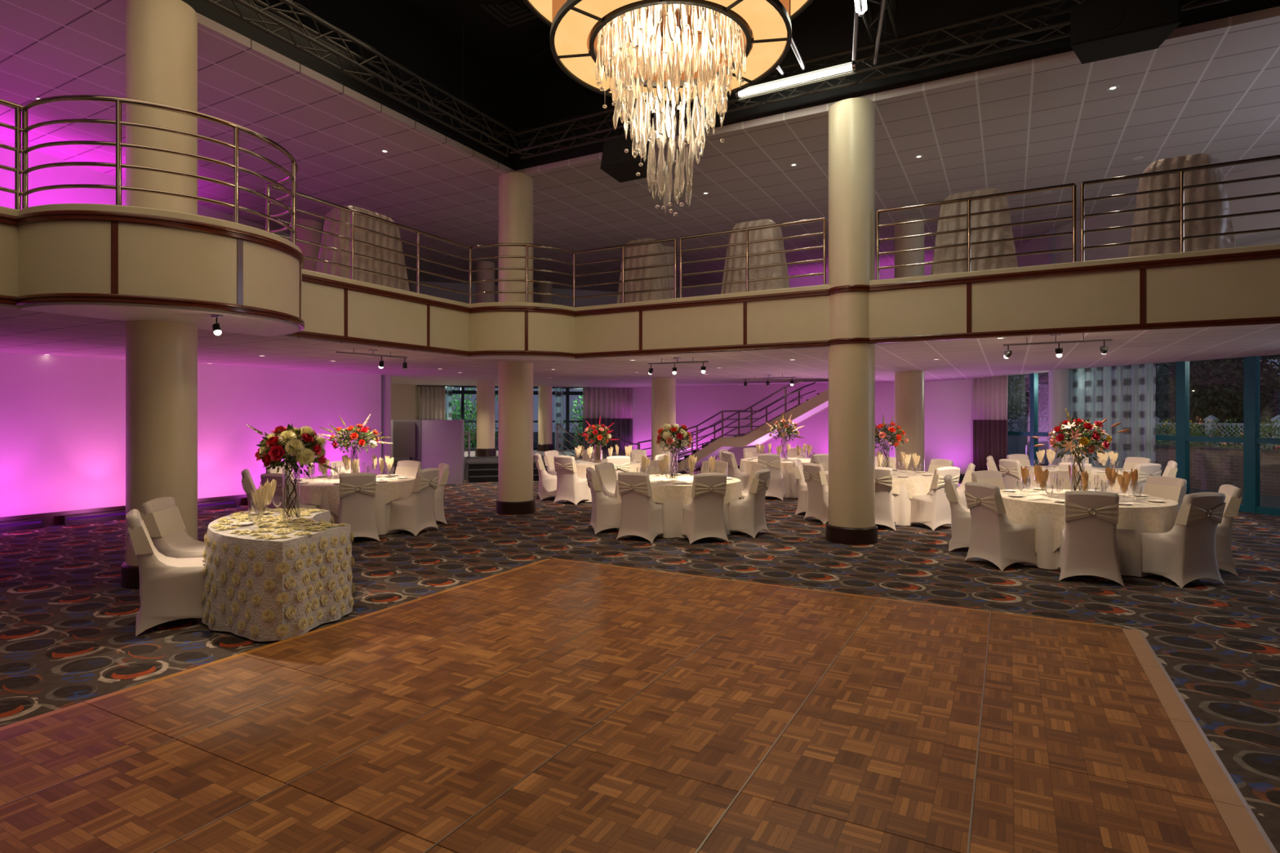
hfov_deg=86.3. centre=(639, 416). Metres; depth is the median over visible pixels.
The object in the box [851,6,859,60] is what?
pipe
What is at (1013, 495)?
bread plate
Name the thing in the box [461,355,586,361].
trim
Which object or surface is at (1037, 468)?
napkin
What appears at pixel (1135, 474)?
napkin
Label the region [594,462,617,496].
banquet chair
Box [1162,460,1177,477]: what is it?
banquet chair
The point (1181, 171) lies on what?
guard railing
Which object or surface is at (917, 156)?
recessed light
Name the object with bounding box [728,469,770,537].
banquet chair
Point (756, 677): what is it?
floor panel
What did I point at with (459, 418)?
shrub
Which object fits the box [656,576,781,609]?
floor panel
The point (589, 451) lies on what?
napkin
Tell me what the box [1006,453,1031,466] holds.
banquet chair
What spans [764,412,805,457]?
flower arrangement
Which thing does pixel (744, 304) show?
trim
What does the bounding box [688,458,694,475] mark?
napkin
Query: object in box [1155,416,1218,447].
shrub
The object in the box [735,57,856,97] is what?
batten
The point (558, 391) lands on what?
sheer curtain
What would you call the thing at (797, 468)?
banquet chair
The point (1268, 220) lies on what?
wall
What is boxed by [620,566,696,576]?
ramp
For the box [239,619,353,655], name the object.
ramp
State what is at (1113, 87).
recessed light
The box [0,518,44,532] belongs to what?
bar
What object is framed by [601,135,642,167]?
speaker
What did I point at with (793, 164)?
recessed light
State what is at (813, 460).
banquet chair
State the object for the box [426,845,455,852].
floor panel
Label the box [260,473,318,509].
banquet chair
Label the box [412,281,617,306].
wall
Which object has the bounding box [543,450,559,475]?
banquet chair
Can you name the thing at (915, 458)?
napkin
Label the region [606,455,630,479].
banquet chair
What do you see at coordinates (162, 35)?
column
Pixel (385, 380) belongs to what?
wall
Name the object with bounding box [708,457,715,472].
napkin
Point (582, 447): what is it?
napkin
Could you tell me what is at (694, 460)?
napkin
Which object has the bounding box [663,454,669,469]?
napkin
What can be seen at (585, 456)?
banquet chair
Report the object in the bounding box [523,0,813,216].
chandelier
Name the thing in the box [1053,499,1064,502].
bread plate
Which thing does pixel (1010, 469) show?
banquet chair
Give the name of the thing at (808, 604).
floor panel
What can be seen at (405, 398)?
wall
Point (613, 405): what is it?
curtain
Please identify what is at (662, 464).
napkin
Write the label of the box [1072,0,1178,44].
grille
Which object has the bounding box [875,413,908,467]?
flower arrangement
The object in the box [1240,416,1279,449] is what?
shrub
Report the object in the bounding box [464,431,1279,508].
garden
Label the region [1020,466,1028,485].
napkin
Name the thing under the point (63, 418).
wall
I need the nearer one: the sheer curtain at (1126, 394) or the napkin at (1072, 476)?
the napkin at (1072, 476)
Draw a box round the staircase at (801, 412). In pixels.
[637,379,828,473]
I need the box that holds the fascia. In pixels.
[0,203,1279,353]
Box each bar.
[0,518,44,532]
[62,510,125,525]
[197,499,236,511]
[959,475,964,480]
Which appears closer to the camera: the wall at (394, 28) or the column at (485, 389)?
the wall at (394, 28)
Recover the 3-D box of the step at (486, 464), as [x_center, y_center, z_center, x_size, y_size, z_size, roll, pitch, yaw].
[-3.161,1.316,18.577,2.934,0.152,0.419,0,0,-17]
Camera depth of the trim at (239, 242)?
6.36 m
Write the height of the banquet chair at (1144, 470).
0.941 m
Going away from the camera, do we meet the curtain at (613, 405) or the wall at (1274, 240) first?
the wall at (1274, 240)
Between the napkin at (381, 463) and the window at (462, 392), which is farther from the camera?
the window at (462, 392)
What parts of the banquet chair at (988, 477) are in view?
sash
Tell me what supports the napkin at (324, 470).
in the wine glass
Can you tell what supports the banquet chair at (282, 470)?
on the floor
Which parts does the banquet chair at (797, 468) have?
sash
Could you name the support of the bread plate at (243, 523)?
on the tablecloth at (277, 578)
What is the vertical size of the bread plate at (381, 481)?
0.016 m
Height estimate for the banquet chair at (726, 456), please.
0.941 m
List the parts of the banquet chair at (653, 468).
sash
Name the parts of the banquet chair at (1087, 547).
sash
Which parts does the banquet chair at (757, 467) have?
sash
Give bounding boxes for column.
[120,0,197,589]
[290,218,321,271]
[475,261,496,457]
[496,172,535,515]
[537,282,553,451]
[651,245,675,474]
[826,97,877,545]
[894,218,924,471]
[1048,228,1069,466]
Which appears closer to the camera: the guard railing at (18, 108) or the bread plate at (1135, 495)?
the guard railing at (18, 108)
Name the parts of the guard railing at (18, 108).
rail, rail, rail, rail, rail, post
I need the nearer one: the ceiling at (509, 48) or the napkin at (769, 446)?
the ceiling at (509, 48)
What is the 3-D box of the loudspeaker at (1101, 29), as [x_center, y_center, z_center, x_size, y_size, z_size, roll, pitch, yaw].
[5.130,-4.968,7.282,0.940,2.100,0.456,0,0,28]
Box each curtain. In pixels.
[419,386,445,419]
[446,385,452,419]
[555,386,563,449]
[582,386,632,450]
[973,375,1008,471]
[1069,363,1155,468]
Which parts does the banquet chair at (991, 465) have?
sash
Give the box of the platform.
[464,448,626,479]
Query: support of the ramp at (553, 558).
on the floor
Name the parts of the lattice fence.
lattice panel, board panel, post, lattice panel, board panel, post, lattice panel, post, lattice panel, board panel, post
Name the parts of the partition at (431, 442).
panel, door, door frame, panel, panel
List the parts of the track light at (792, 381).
track rail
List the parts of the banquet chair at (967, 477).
sash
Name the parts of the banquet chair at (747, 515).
sash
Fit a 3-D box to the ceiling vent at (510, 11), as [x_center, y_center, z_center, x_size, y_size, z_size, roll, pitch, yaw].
[-1.759,-5.733,9.363,0.640,0.350,0.640,0,0,28]
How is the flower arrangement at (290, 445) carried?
in the glass vase
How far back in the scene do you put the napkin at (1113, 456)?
11.96 m
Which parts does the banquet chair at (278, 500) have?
sash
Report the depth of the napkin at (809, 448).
14.78 m
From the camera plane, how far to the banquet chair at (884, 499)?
10.14 m
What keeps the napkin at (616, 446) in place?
in the wine glass
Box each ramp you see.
[0,702,87,731]
[83,653,242,704]
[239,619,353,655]
[349,594,435,621]
[433,574,500,595]
[496,558,550,575]
[552,558,620,567]
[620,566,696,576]
[696,575,782,586]
[782,586,879,598]
[879,597,991,612]
[991,611,1121,628]
[1141,665,1199,726]
[1169,719,1253,813]
[1213,800,1277,852]
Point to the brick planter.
(1210, 468)
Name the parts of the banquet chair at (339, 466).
sash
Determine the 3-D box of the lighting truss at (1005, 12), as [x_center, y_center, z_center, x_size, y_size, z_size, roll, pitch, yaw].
[3.092,-5.122,8.612,11.763,1.572,0.331,0,0,28]
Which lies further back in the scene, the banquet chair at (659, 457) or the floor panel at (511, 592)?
the banquet chair at (659, 457)
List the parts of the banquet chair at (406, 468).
sash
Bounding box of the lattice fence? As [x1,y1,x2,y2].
[1007,414,1279,464]
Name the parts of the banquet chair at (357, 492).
sash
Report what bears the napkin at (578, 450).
in the wine glass
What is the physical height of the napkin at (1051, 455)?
0.242 m
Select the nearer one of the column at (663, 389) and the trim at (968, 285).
the trim at (968, 285)
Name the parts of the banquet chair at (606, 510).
sash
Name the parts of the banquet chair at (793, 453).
sash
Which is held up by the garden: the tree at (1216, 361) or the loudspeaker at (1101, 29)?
the tree at (1216, 361)
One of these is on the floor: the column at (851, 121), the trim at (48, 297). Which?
the column at (851, 121)
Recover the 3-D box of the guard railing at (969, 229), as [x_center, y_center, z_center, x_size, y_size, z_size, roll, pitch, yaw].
[4.115,-2.262,8.518,2.242,0.938,0.048,0,0,28]
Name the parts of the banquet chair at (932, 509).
sash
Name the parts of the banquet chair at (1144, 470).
sash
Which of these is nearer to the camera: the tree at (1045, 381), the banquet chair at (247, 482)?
the banquet chair at (247, 482)
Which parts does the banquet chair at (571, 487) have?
sash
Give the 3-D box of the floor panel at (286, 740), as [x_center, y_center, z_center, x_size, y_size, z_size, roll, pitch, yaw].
[-1.781,1.680,3.719,0.914,0.023,0.914,0,0,28]
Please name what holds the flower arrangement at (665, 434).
in the glass vase
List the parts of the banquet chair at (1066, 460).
sash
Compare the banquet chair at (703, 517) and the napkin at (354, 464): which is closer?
the banquet chair at (703, 517)
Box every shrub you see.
[445,387,497,448]
[445,403,476,448]
[563,395,582,447]
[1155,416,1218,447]
[1155,420,1173,444]
[1160,415,1243,448]
[1198,430,1243,448]
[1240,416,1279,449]
[1271,434,1279,449]
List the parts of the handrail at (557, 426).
post, rail, rail, rail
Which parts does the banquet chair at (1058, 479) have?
sash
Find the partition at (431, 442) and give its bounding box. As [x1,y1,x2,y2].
[391,419,464,484]
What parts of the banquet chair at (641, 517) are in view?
sash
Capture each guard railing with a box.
[0,97,22,209]
[22,94,297,244]
[270,185,676,306]
[679,217,826,297]
[875,182,1076,279]
[1080,154,1279,261]
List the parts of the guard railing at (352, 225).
post, post, post, rail, rail, rail, rail, rail, post, post, post, post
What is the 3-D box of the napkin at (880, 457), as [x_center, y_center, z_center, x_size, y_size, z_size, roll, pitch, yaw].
[3.841,0.730,10.925,0.060,0.242,0.146,0,0,33]
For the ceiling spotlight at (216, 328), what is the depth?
6.33 m
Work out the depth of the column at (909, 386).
14.50 m
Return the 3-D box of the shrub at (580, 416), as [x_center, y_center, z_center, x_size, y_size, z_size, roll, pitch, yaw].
[-1.882,0.441,25.065,2.322,2.738,2.133,0,0,28]
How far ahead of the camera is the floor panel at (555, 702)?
4.02 m
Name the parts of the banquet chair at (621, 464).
sash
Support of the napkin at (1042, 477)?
in the wine glass
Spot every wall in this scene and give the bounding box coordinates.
[0,138,290,240]
[0,351,381,517]
[182,0,514,169]
[381,374,391,474]
[391,383,419,419]
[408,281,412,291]
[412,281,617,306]
[632,264,973,474]
[1015,235,1279,266]
[1018,159,1279,266]
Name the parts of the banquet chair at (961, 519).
sash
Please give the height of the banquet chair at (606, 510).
0.941 m
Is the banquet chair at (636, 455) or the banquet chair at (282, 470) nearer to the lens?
the banquet chair at (282, 470)
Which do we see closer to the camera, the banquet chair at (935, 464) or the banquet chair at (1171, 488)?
the banquet chair at (1171, 488)
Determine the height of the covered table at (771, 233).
1.260 m
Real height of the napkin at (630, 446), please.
0.246 m
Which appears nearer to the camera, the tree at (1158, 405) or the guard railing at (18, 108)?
the guard railing at (18, 108)
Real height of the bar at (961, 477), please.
0.140 m
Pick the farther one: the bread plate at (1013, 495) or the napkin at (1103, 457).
the napkin at (1103, 457)
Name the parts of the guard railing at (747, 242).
post, post, rail, rail, rail, rail, rail, post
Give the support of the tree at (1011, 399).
on the garden
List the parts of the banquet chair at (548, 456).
sash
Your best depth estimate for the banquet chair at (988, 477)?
9.43 m
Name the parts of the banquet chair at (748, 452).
sash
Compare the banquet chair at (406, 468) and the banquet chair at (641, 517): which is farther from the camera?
the banquet chair at (406, 468)
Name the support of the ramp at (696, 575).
on the floor
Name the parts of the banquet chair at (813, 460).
sash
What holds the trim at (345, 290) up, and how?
attached to the fascia
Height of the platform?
0.600 m
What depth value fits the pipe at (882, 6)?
8.04 m
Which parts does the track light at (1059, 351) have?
track rail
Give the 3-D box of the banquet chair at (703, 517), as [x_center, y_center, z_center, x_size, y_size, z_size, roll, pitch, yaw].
[0.857,1.222,9.322,0.560,0.941,0.634,0,0,-16]
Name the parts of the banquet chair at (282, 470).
sash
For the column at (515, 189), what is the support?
on the floor
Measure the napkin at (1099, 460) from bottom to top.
0.246 m
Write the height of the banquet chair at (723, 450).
0.941 m
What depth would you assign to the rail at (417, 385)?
21.39 m
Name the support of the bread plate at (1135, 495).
on the table overlay at (1020, 510)
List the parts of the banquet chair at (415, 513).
sash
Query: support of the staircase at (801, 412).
on the floor
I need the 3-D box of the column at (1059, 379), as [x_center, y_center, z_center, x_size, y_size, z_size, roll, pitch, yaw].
[9.398,-1.253,15.325,0.470,5.890,0.470,0,0,28]
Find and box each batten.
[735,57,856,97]
[854,0,866,16]
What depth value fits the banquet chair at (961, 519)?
8.54 m
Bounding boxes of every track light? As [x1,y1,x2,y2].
[336,348,407,369]
[648,357,708,374]
[742,373,795,386]
[1003,333,1112,358]
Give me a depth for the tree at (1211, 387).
18.03 m
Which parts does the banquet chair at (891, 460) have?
sash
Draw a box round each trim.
[0,209,1279,315]
[0,293,1279,357]
[111,222,118,293]
[236,239,243,305]
[299,261,301,318]
[344,288,347,336]
[426,304,430,346]
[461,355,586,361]
[524,311,528,350]
[639,310,642,350]
[742,302,746,344]
[966,283,971,333]
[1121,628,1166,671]
[1139,268,1145,324]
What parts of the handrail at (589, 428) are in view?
rail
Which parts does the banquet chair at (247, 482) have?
sash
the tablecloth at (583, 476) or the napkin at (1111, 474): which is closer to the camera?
the napkin at (1111, 474)
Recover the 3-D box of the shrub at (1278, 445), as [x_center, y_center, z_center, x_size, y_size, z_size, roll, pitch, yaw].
[14.444,0.838,14.514,1.083,1.654,1.551,0,0,-22]
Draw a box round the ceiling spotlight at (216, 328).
[209,314,223,335]
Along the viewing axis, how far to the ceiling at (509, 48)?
10.53 m
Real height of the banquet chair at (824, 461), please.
0.941 m
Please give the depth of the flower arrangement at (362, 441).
10.45 m
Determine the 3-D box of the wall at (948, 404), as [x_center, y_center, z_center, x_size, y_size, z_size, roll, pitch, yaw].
[4.268,-1.243,20.513,11.000,5.870,0.150,0,0,28]
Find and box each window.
[445,386,582,451]
[1007,355,1279,515]
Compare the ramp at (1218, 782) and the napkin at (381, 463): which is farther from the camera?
the napkin at (381, 463)
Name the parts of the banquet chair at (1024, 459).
sash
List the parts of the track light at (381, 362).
track rail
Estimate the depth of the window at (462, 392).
22.19 m
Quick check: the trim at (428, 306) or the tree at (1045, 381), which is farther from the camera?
the tree at (1045, 381)
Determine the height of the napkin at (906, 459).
0.246 m
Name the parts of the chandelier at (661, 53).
amber panel, drum panel, amber panel, amber panel, drum panel, amber panel, amber panel, drum panel, drop plate, drum panel, amber panel, drum panel, amber panel, amber panel, amber panel, drum panel, amber panel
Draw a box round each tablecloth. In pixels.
[200,506,355,641]
[298,487,408,535]
[580,470,631,502]
[616,488,741,537]
[740,465,798,497]
[826,480,924,525]
[1018,513,1165,577]
[1027,475,1110,492]
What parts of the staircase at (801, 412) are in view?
post, post, rail, rail, post, rail, rail, post, rail, post, rail, rail, post, post, post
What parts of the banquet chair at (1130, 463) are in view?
sash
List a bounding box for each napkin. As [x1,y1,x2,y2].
[250,484,269,513]
[259,479,276,504]
[308,462,312,474]
[319,458,329,475]
[342,454,351,470]
[351,458,359,472]
[372,454,377,470]
[378,457,384,473]
[384,455,394,471]
[574,445,581,457]
[578,444,584,456]
[586,446,592,458]
[608,446,613,456]
[615,444,618,455]
[624,445,629,456]
[627,444,632,456]
[641,455,650,471]
[641,457,646,473]
[657,458,666,475]
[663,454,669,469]
[688,454,697,470]
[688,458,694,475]
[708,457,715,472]
[755,444,761,453]
[760,444,764,453]
[768,443,771,453]
[775,444,782,454]
[785,443,791,453]
[795,444,800,456]
[803,444,805,454]
[806,444,812,455]
[875,451,883,458]
[877,454,882,466]
[900,451,908,464]
[902,454,911,469]
[911,453,919,467]
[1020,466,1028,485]
[1034,464,1041,483]
[1035,449,1044,462]
[1036,468,1048,489]
[1046,450,1055,464]
[1068,464,1076,484]
[1080,471,1088,490]
[1097,449,1102,462]
[1098,451,1108,466]
[1105,466,1118,486]
[1108,450,1118,464]
[1116,471,1132,493]
[1130,468,1137,489]
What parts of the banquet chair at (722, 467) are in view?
sash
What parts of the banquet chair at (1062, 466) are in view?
sash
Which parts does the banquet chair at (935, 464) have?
sash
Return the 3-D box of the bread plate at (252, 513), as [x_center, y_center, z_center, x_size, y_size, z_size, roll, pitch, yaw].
[-3.633,0.926,6.526,0.176,0.016,0.176,0,0,28]
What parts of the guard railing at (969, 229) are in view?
post, post, rail, rail, rail, rail, rail, post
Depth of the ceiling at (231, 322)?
6.39 m
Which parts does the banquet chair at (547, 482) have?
sash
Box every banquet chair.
[125,509,205,636]
[141,497,205,558]
[240,468,266,510]
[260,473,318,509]
[265,463,294,479]
[330,460,359,475]
[337,472,379,541]
[387,467,439,536]
[395,460,421,477]
[434,462,448,524]
[534,453,556,500]
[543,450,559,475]
[553,455,589,505]
[582,448,602,459]
[586,466,622,534]
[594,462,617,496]
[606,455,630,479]
[616,471,663,542]
[627,449,647,460]
[641,460,668,475]
[653,453,667,460]
[662,451,671,466]
[681,472,728,544]
[701,460,728,476]
[719,448,740,471]
[721,451,750,490]
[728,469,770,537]
[741,463,768,498]
[742,447,761,458]
[757,453,785,500]
[786,448,806,457]
[792,458,808,515]
[797,453,828,495]
[802,462,828,524]
[816,456,828,471]
[875,456,896,469]
[875,466,896,530]
[910,466,959,530]
[927,458,953,473]
[943,474,971,551]
[955,462,975,506]
[964,482,1037,571]
[971,470,1005,489]
[986,455,1003,479]
[999,458,1040,489]
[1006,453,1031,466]
[1049,471,1088,489]
[1057,490,1124,586]
[1058,462,1091,489]
[1061,454,1088,463]
[1110,463,1161,494]
[1123,457,1151,470]
[1140,492,1226,588]
[1142,475,1186,510]
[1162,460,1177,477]
[1215,484,1242,576]
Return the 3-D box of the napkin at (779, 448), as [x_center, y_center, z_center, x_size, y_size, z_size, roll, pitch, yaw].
[2.946,0.728,14.493,0.141,0.246,0.060,0,0,29]
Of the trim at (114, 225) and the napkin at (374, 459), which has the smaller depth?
the trim at (114, 225)
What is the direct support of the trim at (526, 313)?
attached to the fascia
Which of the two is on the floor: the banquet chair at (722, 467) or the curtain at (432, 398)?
the banquet chair at (722, 467)
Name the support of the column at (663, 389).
on the floor
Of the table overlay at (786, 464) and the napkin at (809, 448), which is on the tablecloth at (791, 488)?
the table overlay at (786, 464)
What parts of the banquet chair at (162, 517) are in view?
sash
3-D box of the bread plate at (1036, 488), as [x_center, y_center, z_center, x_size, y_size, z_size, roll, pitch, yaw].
[5.194,0.945,8.867,0.176,0.016,0.176,0,0,28]
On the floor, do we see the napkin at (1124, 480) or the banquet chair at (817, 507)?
the banquet chair at (817, 507)
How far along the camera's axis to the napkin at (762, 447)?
14.76 m
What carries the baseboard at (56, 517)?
attached to the wall at (63, 418)
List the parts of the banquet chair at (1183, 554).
sash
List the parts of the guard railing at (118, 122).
post, post, rail, rail, rail, rail, rail, post, post, post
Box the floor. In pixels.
[0,470,1279,852]
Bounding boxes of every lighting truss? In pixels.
[203,0,521,156]
[509,0,1230,159]
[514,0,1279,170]
[862,0,898,43]
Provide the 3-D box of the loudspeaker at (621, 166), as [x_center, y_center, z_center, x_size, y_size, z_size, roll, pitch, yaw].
[-0.081,-4.759,10.259,0.720,2.410,0.804,0,0,28]
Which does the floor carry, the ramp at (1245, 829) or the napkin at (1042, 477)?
the ramp at (1245, 829)
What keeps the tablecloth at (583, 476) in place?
on the banquet table
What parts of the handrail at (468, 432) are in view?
post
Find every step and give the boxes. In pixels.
[467,455,575,457]
[467,461,546,469]
[467,467,546,475]
[467,474,538,482]
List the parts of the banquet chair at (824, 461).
sash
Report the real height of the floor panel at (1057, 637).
0.022 m
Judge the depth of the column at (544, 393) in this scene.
21.32 m
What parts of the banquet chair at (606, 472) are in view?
sash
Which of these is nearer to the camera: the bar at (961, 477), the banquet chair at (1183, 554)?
the banquet chair at (1183, 554)
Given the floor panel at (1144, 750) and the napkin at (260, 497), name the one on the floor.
the floor panel at (1144, 750)
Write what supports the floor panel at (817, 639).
on the floor
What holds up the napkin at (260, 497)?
in the wine glass
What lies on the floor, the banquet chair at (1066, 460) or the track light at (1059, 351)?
the banquet chair at (1066, 460)
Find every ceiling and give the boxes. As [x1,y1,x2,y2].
[0,0,1279,292]
[0,303,1279,387]
[17,302,299,336]
[401,0,557,77]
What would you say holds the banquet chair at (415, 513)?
on the floor
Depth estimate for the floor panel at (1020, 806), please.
2.85 m
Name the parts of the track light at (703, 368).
track rail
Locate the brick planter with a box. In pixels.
[1155,444,1279,497]
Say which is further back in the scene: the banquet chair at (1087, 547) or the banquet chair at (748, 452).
the banquet chair at (748, 452)
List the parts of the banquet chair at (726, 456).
sash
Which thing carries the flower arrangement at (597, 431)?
in the glass vase
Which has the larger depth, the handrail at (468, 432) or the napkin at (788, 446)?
the handrail at (468, 432)
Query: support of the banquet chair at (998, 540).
on the floor
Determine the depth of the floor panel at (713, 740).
3.58 m
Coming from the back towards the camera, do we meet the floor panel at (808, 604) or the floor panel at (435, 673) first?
the floor panel at (808, 604)
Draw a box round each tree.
[1007,373,1047,431]
[1013,372,1048,432]
[1155,354,1279,438]
[1155,360,1237,412]
[1155,363,1204,435]
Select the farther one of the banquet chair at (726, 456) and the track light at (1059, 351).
the banquet chair at (726, 456)
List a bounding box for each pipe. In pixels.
[776,64,786,75]
[790,35,806,71]
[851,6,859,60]
[872,0,886,64]
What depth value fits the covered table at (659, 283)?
11.39 m
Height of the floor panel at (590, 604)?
0.023 m
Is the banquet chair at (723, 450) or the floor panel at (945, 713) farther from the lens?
the banquet chair at (723, 450)
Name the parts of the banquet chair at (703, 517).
sash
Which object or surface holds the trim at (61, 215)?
attached to the fascia
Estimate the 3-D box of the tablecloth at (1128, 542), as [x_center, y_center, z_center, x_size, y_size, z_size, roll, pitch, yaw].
[5.215,1.325,8.116,1.934,0.711,1.942,0,0,-22]
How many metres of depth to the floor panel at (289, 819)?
2.74 m
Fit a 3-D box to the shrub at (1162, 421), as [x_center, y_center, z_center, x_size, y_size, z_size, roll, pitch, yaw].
[13.393,0.853,18.337,1.430,1.621,1.166,0,0,28]
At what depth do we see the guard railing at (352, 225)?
10.54 m
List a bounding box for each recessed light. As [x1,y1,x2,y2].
[380,149,389,153]
[789,163,798,166]
[914,155,923,158]
[1106,84,1119,90]
[1132,156,1142,159]
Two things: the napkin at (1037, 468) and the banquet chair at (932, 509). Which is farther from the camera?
the banquet chair at (932, 509)
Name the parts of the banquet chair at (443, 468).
sash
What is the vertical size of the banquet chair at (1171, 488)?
0.941 m
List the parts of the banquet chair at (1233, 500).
sash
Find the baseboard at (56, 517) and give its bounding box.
[0,494,248,526]
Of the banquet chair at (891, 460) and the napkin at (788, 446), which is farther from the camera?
the napkin at (788, 446)
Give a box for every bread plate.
[230,521,253,525]
[248,511,269,515]
[296,481,309,484]
[376,480,386,482]
[1001,489,1017,492]
[1007,494,1024,497]
[1032,487,1047,489]
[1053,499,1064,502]
[1119,502,1133,505]
[1131,493,1148,497]
[1146,499,1165,502]
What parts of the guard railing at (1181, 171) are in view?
post, rail, rail, rail, rail, rail, post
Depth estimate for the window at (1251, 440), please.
12.30 m
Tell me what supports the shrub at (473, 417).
on the garden
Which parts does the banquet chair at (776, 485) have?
sash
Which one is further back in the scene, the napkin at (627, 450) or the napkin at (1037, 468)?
the napkin at (627, 450)
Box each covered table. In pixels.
[315,205,409,291]
[616,238,671,303]
[720,218,790,293]
[930,188,1017,275]
[1127,153,1235,257]
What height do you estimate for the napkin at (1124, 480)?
0.242 m
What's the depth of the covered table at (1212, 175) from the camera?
8.01 m
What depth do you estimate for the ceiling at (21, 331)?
11.04 m
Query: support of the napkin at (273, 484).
in the wine glass
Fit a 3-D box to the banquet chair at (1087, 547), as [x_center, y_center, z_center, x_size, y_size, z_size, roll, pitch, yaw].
[4.665,1.222,7.113,0.560,0.941,0.634,0,0,27]
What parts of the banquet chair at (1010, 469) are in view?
sash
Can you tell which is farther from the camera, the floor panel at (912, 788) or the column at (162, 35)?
the column at (162, 35)
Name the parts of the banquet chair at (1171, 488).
sash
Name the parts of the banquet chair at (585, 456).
sash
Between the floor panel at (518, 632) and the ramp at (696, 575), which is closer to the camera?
the floor panel at (518, 632)
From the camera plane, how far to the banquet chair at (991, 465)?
12.81 m
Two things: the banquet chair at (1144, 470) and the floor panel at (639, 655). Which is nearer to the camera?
the floor panel at (639, 655)
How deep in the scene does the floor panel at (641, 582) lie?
6.90 m
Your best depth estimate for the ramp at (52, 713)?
3.80 m
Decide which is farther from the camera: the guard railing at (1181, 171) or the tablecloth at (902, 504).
the tablecloth at (902, 504)
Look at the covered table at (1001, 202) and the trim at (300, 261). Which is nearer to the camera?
the trim at (300, 261)
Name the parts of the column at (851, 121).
trim, trim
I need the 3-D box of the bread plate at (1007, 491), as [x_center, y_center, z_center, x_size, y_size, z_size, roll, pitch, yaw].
[4.670,0.945,8.639,0.176,0.016,0.176,0,0,28]
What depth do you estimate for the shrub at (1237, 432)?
16.22 m
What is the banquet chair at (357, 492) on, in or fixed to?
on the floor
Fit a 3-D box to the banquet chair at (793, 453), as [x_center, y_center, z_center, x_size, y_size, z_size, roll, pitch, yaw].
[3.616,1.222,16.020,0.560,0.941,0.634,0,0,25]
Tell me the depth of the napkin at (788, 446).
15.49 m
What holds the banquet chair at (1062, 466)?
on the floor
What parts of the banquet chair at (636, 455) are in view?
sash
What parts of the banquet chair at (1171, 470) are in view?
sash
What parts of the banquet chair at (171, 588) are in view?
sash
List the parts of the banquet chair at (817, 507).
sash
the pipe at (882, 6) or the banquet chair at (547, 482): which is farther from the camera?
the banquet chair at (547, 482)
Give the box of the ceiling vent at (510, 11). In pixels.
[480,0,537,27]
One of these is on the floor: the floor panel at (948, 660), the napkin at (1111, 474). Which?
the floor panel at (948, 660)
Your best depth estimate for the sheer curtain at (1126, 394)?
14.19 m
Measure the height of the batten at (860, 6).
0.214 m
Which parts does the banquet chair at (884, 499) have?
sash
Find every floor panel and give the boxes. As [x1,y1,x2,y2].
[0,703,175,807]
[0,739,288,852]
[88,655,329,739]
[155,785,436,852]
[176,679,435,784]
[244,621,436,679]
[288,708,569,845]
[330,638,534,708]
[354,595,513,638]
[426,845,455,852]
[436,658,652,745]
[437,575,572,608]
[437,608,604,658]
[437,746,740,852]
[501,559,618,585]
[515,585,655,622]
[535,623,708,683]
[569,683,796,792]
[573,567,695,596]
[604,596,750,640]
[653,640,833,714]
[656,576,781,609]
[697,792,957,852]
[709,610,859,662]
[741,714,978,852]
[750,586,879,625]
[797,662,984,751]
[834,626,988,687]
[859,599,991,644]
[969,751,1239,852]
[978,687,1212,800]
[984,644,1168,718]
[988,612,1140,665]
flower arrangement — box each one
[246,423,337,518]
[318,413,393,460]
[579,416,618,448]
[656,423,693,478]
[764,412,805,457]
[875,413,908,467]
[1031,408,1129,490]
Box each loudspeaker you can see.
[600,111,651,182]
[1070,0,1181,63]
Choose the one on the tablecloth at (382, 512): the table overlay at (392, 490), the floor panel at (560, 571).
the table overlay at (392, 490)
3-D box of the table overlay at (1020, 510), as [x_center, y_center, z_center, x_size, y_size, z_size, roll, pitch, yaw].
[5.217,1.282,8.113,1.933,0.654,1.926,0,0,28]
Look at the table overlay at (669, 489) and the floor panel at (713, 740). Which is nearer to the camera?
the floor panel at (713, 740)
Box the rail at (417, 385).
[417,385,582,388]
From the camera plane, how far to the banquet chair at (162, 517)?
6.20 m
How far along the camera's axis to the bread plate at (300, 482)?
9.65 m
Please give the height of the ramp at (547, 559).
0.022 m
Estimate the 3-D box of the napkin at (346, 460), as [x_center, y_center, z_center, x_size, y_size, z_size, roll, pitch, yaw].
[-4.632,0.730,10.799,0.146,0.242,0.060,0,0,-30]
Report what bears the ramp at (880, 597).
on the floor
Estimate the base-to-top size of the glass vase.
0.370 m
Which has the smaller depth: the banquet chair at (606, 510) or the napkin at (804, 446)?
the banquet chair at (606, 510)
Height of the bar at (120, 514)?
0.140 m
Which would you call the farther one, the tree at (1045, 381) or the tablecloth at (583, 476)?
the tree at (1045, 381)
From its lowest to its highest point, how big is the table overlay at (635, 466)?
0.654 m
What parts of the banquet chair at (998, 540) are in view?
sash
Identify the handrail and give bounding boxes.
[464,431,470,459]
[556,425,594,459]
[589,427,639,449]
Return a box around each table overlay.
[292,474,415,516]
[574,459,641,477]
[614,474,742,510]
[739,457,811,474]
[824,470,933,499]
[1000,488,1178,554]
[1022,466,1133,489]

